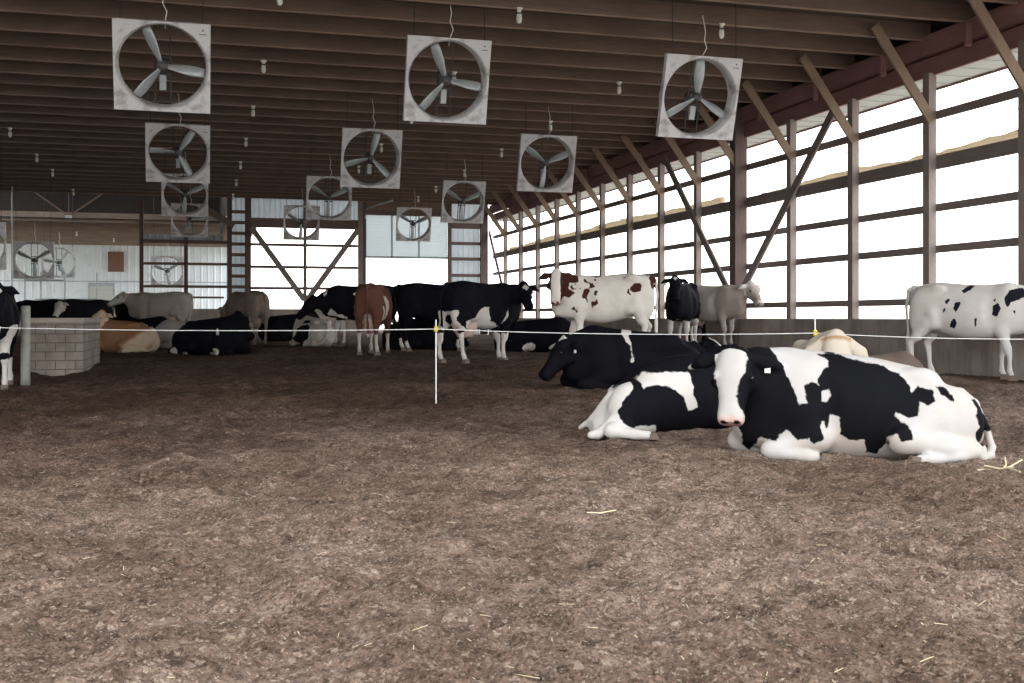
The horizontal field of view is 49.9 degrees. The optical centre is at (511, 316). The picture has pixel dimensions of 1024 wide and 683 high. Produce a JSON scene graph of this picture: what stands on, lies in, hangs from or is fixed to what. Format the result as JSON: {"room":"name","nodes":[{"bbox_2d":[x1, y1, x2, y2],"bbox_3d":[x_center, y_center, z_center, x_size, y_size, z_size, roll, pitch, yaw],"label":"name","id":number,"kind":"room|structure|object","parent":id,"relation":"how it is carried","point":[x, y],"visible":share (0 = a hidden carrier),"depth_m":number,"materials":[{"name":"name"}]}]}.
{"room":"farm building","nodes":[
{"label":"farm building","id":0,"kind":"room"},
{"bbox_2d":[0,244,226,329],"bbox_3d":[-28.830,-2.090,77.062,20.397,6.780,0.250,0,0,-16],"label":"wall","id":1,"kind":"structure","parent":0,"point":[90,260],"depth_m":77.44,"materials":[{"name":"white metal"}]},
{"bbox_2d":[88,283,113,300],"bbox_3d":[-28.747,-0.844,77.007,1.716,3.088,0.100,0,0,-16],"label":"door","id":2,"kind":"structure","parent":1,"relation":"in","point":[105,290],"depth_m":76.97,"materials":[{"name":"metal"}]},
{"bbox_2d":[108,252,123,271],"bbox_3d":[-27.804,-3.872,77.197,1.062,1.408,0.100,0,0,-16],"label":"shutter","id":3,"kind":"object","parent":1,"relation":"attached to","point":[115,259],"visible":1,"depth_m":77.18,"materials":[{"name":"brown wood"}]},
{"bbox_2d":[0,191,226,234],"bbox_3d":[-20.585,-5.930,51.201,15.872,3.500,12.700,0,0,-16],"label":"beam","id":4,"kind":"structure","parent":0,"point":[22,201],"depth_m":56.77,"materials":[{"name":"metal"}]},
{"bbox_2d":[41,195,74,277],"bbox_3d":[-20.136,-4.623,48.896,1.380,5.754,0.536,0,0,-16],"label":"fan","id":5,"kind":"object","parent":4,"relation":"hanging from","point":[71,250],"visible":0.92,"depth_m":48.83,"materials":[{"name":"grey metal"}]},
{"bbox_2d":[151,247,183,284],"bbox_3d":[-15.461,-4.438,49.370,1.380,6.124,0.536,0,0,-16],"label":"fan","id":6,"kind":"object","parent":4,"relation":"hanging from","point":[154,281],"visible":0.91,"depth_m":49.25,"materials":[{"name":"grey metal"}]},
{"bbox_2d":[0,211,256,246],"bbox_3d":[-26.996,-5.160,66.439,21.870,0.440,21.500,0,0,-16],"label":"ceiling","id":7,"kind":"structure","parent":0,"point":[90,231],"depth_m":61.70,"materials":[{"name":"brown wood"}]},
{"bbox_2d":[139,198,487,333],"bbox_3d":[-8.446,-2.027,48.573,15.176,6.655,0.390,0,0,-16],"label":"wall","id":8,"kind":"structure","parent":0,"point":[467,243],"depth_m":48.25,"materials":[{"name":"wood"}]},
{"bbox_2d":[364,199,446,258],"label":"door","id":9,"kind":"structure","parent":8,"relation":"in","point":[381,242],"depth_m":49.53,"materials":[{"name":"metal"}]},
{"bbox_2d":[0,330,1023,682],"bbox_3d":[-10.672,0.889,30.037,29.550,0.510,60.400,0,0,-16],"label":"floor","id":10,"kind":"structure","parent":0,"point":[280,389],"depth_m":5.13,"materials":[{"name":"brown soil"}]},
{"bbox_2d":[0,283,19,389],"bbox_3d":[-7.271,0.268,15.412,0.714,1.493,2.121,0,0,-22],"label":"cow","id":11,"kind":"object","parent":10,"relation":"on","point":[9,312],"visible":1,"depth_m":15.09},
{"bbox_2d":[20,306,29,385],"bbox_3d":[-7.165,0.568,16.200,0.136,1.465,0.136,0,0,-16],"label":"gate post","id":12,"kind":"object","parent":10,"relation":"on","point":[24,310],"visible":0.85,"depth_m":16.14,"materials":[{"name":"grey metal"}]},
{"bbox_2d":[16,299,64,317],"bbox_3d":[-16.687,0.107,38.612,2.271,1.470,0.704,0,0,6],"label":"cow","id":13,"kind":"object","parent":10,"relation":"on","point":[38,308],"visible":0.31,"depth_m":38.31},
{"bbox_2d":[11,186,97,299],"bbox_3d":[-17.976,-2.140,43.260,3.166,5.880,0.056,0,0,-16],"label":"gate","id":14,"kind":"object","parent":10,"relation":"on","point":[40,280],"visible":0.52,"depth_m":42.96,"materials":[{"name":"grey metal"}]},
{"bbox_2d":[30,318,99,375],"bbox_3d":[-7.828,0.657,19.332,0.860,1.285,3.020,0,0,-16],"label":"wall","id":15,"kind":"structure","parent":10,"relation":"on","point":[61,350],"depth_m":17.92,"materials":[{"name":"brick"}]},
{"bbox_2d":[52,299,113,319],"bbox_3d":[-13.789,0.054,35.383,1.945,1.247,0.635,0,0,-35],"label":"cow","id":16,"kind":"object","parent":10,"relation":"on","point":[72,308],"visible":0.52,"depth_m":35.16},
{"bbox_2d":[65,299,116,318],"bbox_3d":[-15.176,0.087,39.293,2.167,1.470,0.705,0,0,-5],"label":"cow","id":17,"kind":"object","parent":10,"relation":"on","point":[115,306],"visible":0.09,"depth_m":39.20},
{"bbox_2d":[112,303,136,320],"bbox_3d":[-14.147,0.154,40.746,2.179,1.470,0.734,0,0,2],"label":"cow","id":18,"kind":"object","parent":10,"relation":"on","point":[121,312],"visible":0.14,"depth_m":40.47},
{"bbox_2d":[92,309,159,352],"bbox_3d":[-9.355,0.347,26.108,1.942,1.053,0.981,0,0,4],"label":"cow","id":19,"kind":"object","parent":10,"relation":"on","point":[130,336],"visible":0.7,"depth_m":25.85},
{"bbox_2d":[123,316,167,328],"bbox_3d":[-10.240,0.411,30.571,2.197,0.870,0.929,0,0,-22],"label":"cow","id":20,"kind":"object","parent":10,"relation":"on","point":[154,321],"visible":0.14,"depth_m":30.41},
{"bbox_2d":[107,291,193,321],"bbox_3d":[-10.426,-0.009,31.869,2.386,1.468,0.733,0,0,0],"label":"cow","id":21,"kind":"object","parent":10,"relation":"on","point":[174,305],"visible":0.75,"depth_m":31.63},
{"bbox_2d":[155,320,185,348],"bbox_3d":[-8.287,0.448,28.186,1.724,0.763,0.864,0,0,0],"label":"cow","id":22,"kind":"object","parent":10,"relation":"on","point":[165,337],"visible":0.31,"depth_m":27.86},
{"bbox_2d":[168,311,254,354],"bbox_3d":[-6.341,0.345,23.377,2.068,0.964,0.951,0,0,14],"label":"cow","id":23,"kind":"object","parent":10,"relation":"on","point":[183,342],"visible":0.96,"depth_m":23.02},
{"bbox_2d":[217,290,269,344],"bbox_3d":[-7.377,0.006,30.212,2.168,1.468,0.718,0,0,41],"label":"cow","id":24,"kind":"object","parent":10,"relation":"on","point":[254,304],"visible":0.72,"depth_m":29.62},
{"bbox_2d":[258,311,320,340],"bbox_3d":[-6.451,0.215,32.311,2.033,1.001,0.971,0,0,-35],"label":"cow","id":25,"kind":"object","parent":10,"relation":"on","point":[280,322],"visible":0.52,"depth_m":31.78},
{"bbox_2d":[289,316,333,346],"bbox_3d":[-5.316,0.368,29.067,0.929,0.869,2.296,0,0,-25],"label":"cow","id":26,"kind":"object","parent":10,"relation":"on","point":[303,338],"visible":0.87,"depth_m":28.27},
{"bbox_2d":[295,284,398,345],"bbox_3d":[-3.875,-0.044,26.110,2.482,1.470,0.753,0,0,-12],"label":"cow","id":27,"kind":"object","parent":10,"relation":"on","point":[337,302],"visible":0.44,"depth_m":25.86},
{"bbox_2d":[354,283,392,354],"bbox_3d":[-2.949,0.037,23.007,0.905,1.468,2.109,0,0,4],"label":"cow","id":28,"kind":"object","parent":10,"relation":"on","point":[373,306],"visible":1,"depth_m":22.14},
{"bbox_2d":[382,318,469,350],"bbox_3d":[-1.966,0.373,25.513,2.077,0.867,0.971,0,0,-10],"label":"cow","id":29,"kind":"object","parent":10,"relation":"on","point":[417,339],"visible":0.43,"depth_m":25.24},
{"bbox_2d":[392,283,466,350],"bbox_3d":[-1.457,-0.004,23.673,2.219,1.470,0.704,0,0,-7],"label":"cow","id":30,"kind":"object","parent":10,"relation":"on","point":[419,301],"visible":0.48,"depth_m":23.36},
{"bbox_2d":[434,320,437,403],"bbox_3d":[-0.866,0.609,12.585,0.048,1.164,0.080,0,0,-16],"label":"rod","id":31,"kind":"object","parent":10,"relation":"on","point":[435,326],"visible":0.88,"depth_m":12.60,"materials":[{"name":"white plastic"}]},
{"bbox_2d":[437,281,538,362],"bbox_3d":[-0.446,0.073,20.025,2.117,1.490,0.860,0,0,-29],"label":"cow","id":32,"kind":"object","parent":10,"relation":"on","point":[462,305],"visible":0.98,"depth_m":19.64},
{"bbox_2d":[0,403,1006,682],"bbox_3d":[1.170,1.024,7.706,11.872,0.188,8.986,0,0,-16],"label":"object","id":33,"kind":"object","parent":10,"relation":"on","point":[594,403],"visible":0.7,"depth_m":3.91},
{"bbox_2d":[0,413,1020,682],"bbox_3d":[0.907,1.026,6.373,10.691,0.209,7.034,0,0,-16],"label":"bedding","id":34,"kind":"object","parent":10,"relation":"on","point":[928,648],"visible":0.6,"depth_m":3.92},
{"bbox_2d":[494,317,570,351],"bbox_3d":[0.624,0.419,25.562,2.127,0.870,0.952,0,0,-16],"label":"cow","id":35,"kind":"object","parent":10,"relation":"on","point":[517,341],"visible":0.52,"depth_m":25.25},
{"bbox_2d":[539,268,658,334],"bbox_3d":[1.518,-0.072,19.268,2.107,1.547,0.751,0,0,-4],"label":"cow","id":36,"kind":"object","parent":10,"relation":"on","point":[578,298],"visible":0.89,"depth_m":19.05},
{"bbox_2d":[587,510,615,513],"bbox_3d":[0.463,0.999,5.654,0.218,0.019,0.010,0,0,-42],"label":"stalk","id":37,"kind":"object","parent":10,"relation":"on","point":[611,510],"visible":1,"depth_m":5.64,"materials":[{"name":"beige plant"}]},
{"bbox_2d":[538,325,705,388],"bbox_3d":[1.461,0.540,14.382,2.252,0.868,0.976,0,0,-4],"label":"cow","id":38,"kind":"object","parent":10,"relation":"on","point":[587,361],"visible":0.61,"depth_m":14.16},
{"bbox_2d":[578,344,739,439],"bbox_3d":[1.592,0.679,10.198,2.159,0.850,0.921,0,0,-25],"label":"cow","id":39,"kind":"object","parent":10,"relation":"on","point":[662,394],"visible":0.5,"depth_m":9.82},
{"bbox_2d":[661,275,700,341],"bbox_3d":[3.659,-0.082,23.806,0.747,1.598,2.188,0,0,18],"label":"cow","id":40,"kind":"object","parent":10,"relation":"on","point":[682,301],"visible":0.95,"depth_m":23.30},
{"bbox_2d":[688,282,705,341],"bbox_3d":[4.669,-0.083,27.854,0.722,1.541,2.219,0,0,12],"label":"cow","id":41,"kind":"object","parent":10,"relation":"on","point":[703,328],"visible":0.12,"depth_m":27.49},
{"bbox_2d":[698,337,723,352],"bbox_3d":[2.591,0.703,16.604,1.707,0.815,0.835,0,0,-9],"label":"cow","id":42,"kind":"object","parent":10,"relation":"on","point":[707,343],"visible":0.06,"depth_m":16.49},
{"bbox_2d":[676,280,763,344],"bbox_3d":[4.730,-0.055,25.161,2.338,1.536,0.742,0,0,42],"label":"cow","id":43,"kind":"object","parent":10,"relation":"on","point":[722,303],"visible":0.75,"depth_m":24.75},
{"bbox_2d":[813,318,817,335],"bbox_3d":[3.420,0.575,12.385,0.048,1.130,0.080,0,0,-16],"label":"rod","id":44,"kind":"object","parent":10,"relation":"on","point":[815,332],"visible":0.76,"depth_m":12.39,"materials":[{"name":"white plastic"}]},
{"bbox_2d":[0,327,1023,339],"bbox_3d":[-0.199,0.173,12.601,13.365,0.139,0.432,0,0,7],"label":"wire","id":45,"kind":"object","parent":44,"relation":"attached to","point":[0,327],"visible":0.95,"depth_m":12.56,"materials":[{"name":"white metal"}]},
{"bbox_2d":[793,329,868,356],"bbox_3d":[3.365,0.558,11.549,0.979,0.880,2.003,0,0,8],"label":"cow","id":46,"kind":"object","parent":10,"relation":"on","point":[834,340],"visible":0.22,"depth_m":10.73},
{"bbox_2d":[688,346,995,462],"bbox_3d":[2.514,0.667,8.445,2.261,0.885,0.976,0,0,0],"label":"cow","id":47,"kind":"object","parent":10,"relation":"on","point":[779,403],"visible":0.96,"depth_m":8.20},
{"bbox_2d":[869,351,923,367],"bbox_3d":[4.646,0.791,14.080,1.737,0.714,0.784,0,0,-21],"label":"cow","id":48,"kind":"object","parent":10,"relation":"on","point":[902,357],"visible":0.06,"depth_m":14.04},
{"bbox_2d":[905,282,1023,380],"bbox_3d":[7.137,0.204,16.559,2.356,1.470,0.711,0,0,33],"label":"cow","id":49,"kind":"object","parent":10,"relation":"on","point":[989,311],"visible":0.97,"depth_m":16.48},
{"bbox_2d":[978,457,1022,472],"bbox_3d":[3.365,1.031,7.584,0.276,0.063,0.754,0,0,26],"label":"stalk","id":50,"kind":"object","parent":10,"relation":"on","point":[1010,467],"visible":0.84,"depth_m":7.65,"materials":[{"name":"beige plant"}]},
{"bbox_2d":[0,0,1023,221],"bbox_3d":[-9.154,-4.890,25.638,31.150,1.020,44.290,0,0,-16],"label":"ceiling","id":51,"kind":"structure","parent":0,"point":[57,87],"depth_m":23.68,"materials":[{"name":"brown wood"}]},
{"bbox_2d":[0,135,6,269],"bbox_3d":[-15.119,-3.351,31.297,1.380,4.009,0.536,0,0,-15],"label":"fan","id":52,"kind":"object","parent":51,"relation":"hanging from","point":[3,263],"visible":0.98,"depth_m":31.25,"materials":[{"name":"grey metal"}]},
{"bbox_2d":[8,128,11,136],"bbox_3d":[-13.418,-4.928,29.403,0.124,0.255,0.124,0,0,-16],"label":"ceiling lamp","id":53,"kind":"object","parent":51,"relation":"attached to","point":[9,131],"visible":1,"depth_m":29.37,"materials":[{"name":"ceramic"}]},
{"bbox_2d":[12,223,54,278],"bbox_3d":[-17.290,-3.366,39.827,1.380,3.979,0.536,0,0,-15],"label":"fan","id":54,"kind":"object","parent":51,"relation":"hanging from","point":[17,273],"visible":1,"depth_m":39.70,"materials":[{"name":"grey metal"}]},
{"bbox_2d":[112,0,210,113],"bbox_3d":[-5.127,-4.195,16.136,1.352,2.321,0.704,0,0,-16],"label":"fan","id":55,"kind":"object","parent":51,"relation":"hanging from","point":[125,98],"visible":1,"depth_m":16.08,"materials":[{"name":"grey metal"}]},
{"bbox_2d":[145,87,209,183],"bbox_3d":[-7.357,-4.165,24.234,1.352,2.381,0.704,0,0,-16],"label":"fan","id":56,"kind":"object","parent":51,"relation":"hanging from","point":[153,174],"visible":0.98,"depth_m":24.17,"materials":[{"name":"grey metal"}]},
{"bbox_2d":[161,143,207,216],"bbox_3d":[-9.867,-4.200,33.189,1.352,2.311,0.704,0,0,-17],"label":"fan","id":57,"kind":"object","parent":51,"relation":"hanging from","point":[166,210],"visible":0.86,"depth_m":33.21,"materials":[{"name":"grey metal"}]},
{"bbox_2d":[171,191,207,236],"bbox_3d":[-12.241,-4.200,41.767,1.352,2.311,0.704,0,0,-17],"label":"fan","id":58,"kind":"object","parent":51,"relation":"hanging from","point":[175,232],"visible":0.73,"depth_m":41.80,"materials":[{"name":"grey metal"}]},
{"bbox_2d":[251,106,255,116],"bbox_3d":[-6.203,-4.928,26.355,0.124,0.255,0.124,0,0,-16],"label":"ceiling lamp","id":59,"kind":"object","parent":51,"relation":"attached to","point":[253,107],"visible":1,"depth_m":26.32,"materials":[{"name":"glass"}]},
{"bbox_2d":[260,60,266,72],"bbox_3d":[-4.892,-4.928,21.658,0.124,0.255,0.124,0,0,-16],"label":"ceiling lamp","id":60,"kind":"object","parent":51,"relation":"attached to","point":[263,65],"visible":1,"depth_m":21.62,"materials":[{"name":"glass"}]},
{"bbox_2d":[277,0,282,5],"bbox_3d":[-3.581,-4.928,16.962,0.124,0.255,0.124,0,0,-16],"label":"ceiling lamp","id":61,"kind":"object","parent":51,"relation":"attached to","point":[279,2],"visible":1,"depth_m":16.93,"materials":[{"name":"ceramic"}]},
{"bbox_2d":[283,191,319,239],"bbox_3d":[-8.219,-4.178,42.916,1.380,2.355,0.665,0,0,-15],"label":"fan","id":62,"kind":"object","parent":51,"relation":"hanging from","point":[287,208],"visible":0.89,"depth_m":42.82,"materials":[{"name":"grey metal"}]},
{"bbox_2d":[306,148,351,219],"bbox_3d":[-5.657,-4.178,33.976,1.380,2.355,0.665,0,0,-14],"label":"fan","id":63,"kind":"object","parent":51,"relation":"hanging from","point":[311,214],"visible":0.93,"depth_m":33.92,"materials":[{"name":"grey metal"}]},
{"bbox_2d":[340,92,402,188],"bbox_3d":[-3.280,-4.178,25.503,1.380,2.355,0.665,0,0,-17],"label":"fan","id":64,"kind":"object","parent":51,"relation":"hanging from","point":[392,180],"visible":0.99,"depth_m":25.41,"materials":[{"name":"grey metal"}]},
{"bbox_2d":[396,191,431,241],"bbox_3d":[-3.911,-4.178,43.599,1.380,2.355,0.665,0,0,-14],"label":"fan","id":65,"kind":"object","parent":51,"relation":"hanging from","point":[426,236],"visible":1,"depth_m":43.54,"materials":[{"name":"grey metal"}]},
{"bbox_2d":[403,2,491,124],"bbox_3d":[-1.085,-4.272,18.017,1.380,2.165,0.665,0,0,-16],"label":"fan","id":66,"kind":"object","parent":51,"relation":"hanging from","point":[476,113],"visible":1,"depth_m":17.94,"materials":[{"name":"grey metal"}]},
{"bbox_2d":[452,71,456,78],"bbox_3d":[-1.194,-4.928,22.690,0.124,0.255,0.124,0,0,-16],"label":"ceiling lamp","id":67,"kind":"object","parent":51,"relation":"attached to","point":[454,76],"visible":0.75,"depth_m":22.65,"materials":[{"name":"ceramic"}]},
{"bbox_2d":[440,155,485,223],"bbox_3d":[-1.581,-4.178,35.114,1.380,2.355,0.665,0,0,-17],"label":"fan","id":68,"kind":"object","parent":51,"relation":"hanging from","point":[477,218],"visible":1,"depth_m":35.04,"materials":[{"name":"grey metal"}]},
{"bbox_2d":[516,7,522,23],"bbox_3d":[0.117,-4.928,17.994,0.124,0.255,0.124,0,0,-16],"label":"ceiling lamp","id":69,"kind":"object","parent":51,"relation":"attached to","point":[519,13],"visible":1,"depth_m":17.96,"materials":[{"name":"ceramic"}]},
{"bbox_2d":[516,102,576,192],"bbox_3d":[0.800,-4.178,26.330,1.380,2.355,0.665,0,0,-16],"label":"fan","id":70,"kind":"object","parent":51,"relation":"hanging from","point":[565,185],"visible":0.98,"depth_m":26.25,"materials":[{"name":"grey metal"}]},
{"bbox_2d":[616,81,621,93],"bbox_3d":[2.303,-4.928,23.666,0.124,0.255,0.124,0,0,-16],"label":"ceiling lamp","id":71,"kind":"object","parent":51,"relation":"attached to","point":[618,82],"visible":1,"depth_m":23.63,"materials":[{"name":"ceramic"}]},
{"bbox_2d":[656,0,742,139],"bbox_3d":[3.098,-4.178,18.458,1.380,2.355,0.665,0,0,-17],"label":"fan","id":72,"kind":"object","parent":51,"relation":"hanging from","point":[731,68],"visible":1,"depth_m":18.38,"materials":[{"name":"grey metal"}]},
{"bbox_2d":[719,23,724,38],"bbox_3d":[3.614,-4.928,18.970,0.124,0.255,0.124,0,0,-16],"label":"ceiling lamp","id":73,"kind":"object","parent":51,"relation":"attached to","point":[721,29],"visible":1,"depth_m":18.93,"materials":[{"name":"ceramic"}]},
{"bbox_2d":[478,0,1023,380],"bbox_3d":[4.408,-1.916,29.267,1.473,6.633,43.990,0,0,-16],"label":"wall","id":74,"kind":"structure","parent":0,"point":[955,356],"depth_m":23.60,"materials":[{"name":"wood"}]},
{"bbox_2d":[523,241,534,246],"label":"curtain","id":75,"kind":"object","parent":74,"relation":"attached to","point":[531,243],"depth_m":45.19,"materials":[{"name":"fabric"}]},
{"bbox_2d":[540,235,553,242],"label":"curtain","id":76,"kind":"object","parent":74,"relation":"attached to","point":[549,238],"depth_m":42.72,"materials":[{"name":"fabric"}]},
{"bbox_2d":[560,232,574,238],"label":"curtain","id":77,"kind":"object","parent":74,"relation":"attached to","point":[572,233],"depth_m":40.42,"materials":[{"name":"fabric"}]},
{"bbox_2d":[581,225,598,233],"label":"curtain","id":78,"kind":"object","parent":74,"relation":"attached to","point":[595,228],"depth_m":37.84,"materials":[{"name":"fabric"}]},
{"bbox_2d":[606,218,625,227],"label":"curtain","id":79,"kind":"object","parent":74,"relation":"attached to","point":[622,221],"depth_m":35.60,"materials":[{"name":"fabric"}]},
{"bbox_2d":[633,212,656,221],"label":"curtain","id":80,"kind":"object","parent":74,"relation":"attached to","point":[636,218],"depth_m":33.31,"materials":[{"name":"fabric"}]},
{"bbox_2d":[665,207,685,214],"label":"curtain","id":81,"kind":"object","parent":74,"relation":"attached to","point":[674,210],"depth_m":31.21,"materials":[{"name":"fabric"}]},
{"bbox_2d":[702,197,725,206],"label":"curtain","id":82,"kind":"object","parent":74,"relation":"attached to","point":[714,201],"depth_m":28.71,"materials":[{"name":"fabric"}]},
{"bbox_2d":[800,171,846,185],"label":"curtain","id":83,"kind":"object","parent":74,"relation":"attached to","point":[833,175],"depth_m":23.63,"materials":[{"name":"fabric"}]},
{"bbox_2d":[859,154,922,171],"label":"curtain","id":84,"kind":"object","parent":74,"relation":"attached to","point":[862,168],"depth_m":21.58,"materials":[{"name":"fabric"}]},
{"bbox_2d":[936,129,1017,154],"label":"curtain","id":85,"kind":"object","parent":74,"relation":"attached to","point":[999,138],"depth_m":18.79,"materials":[{"name":"fabric"}]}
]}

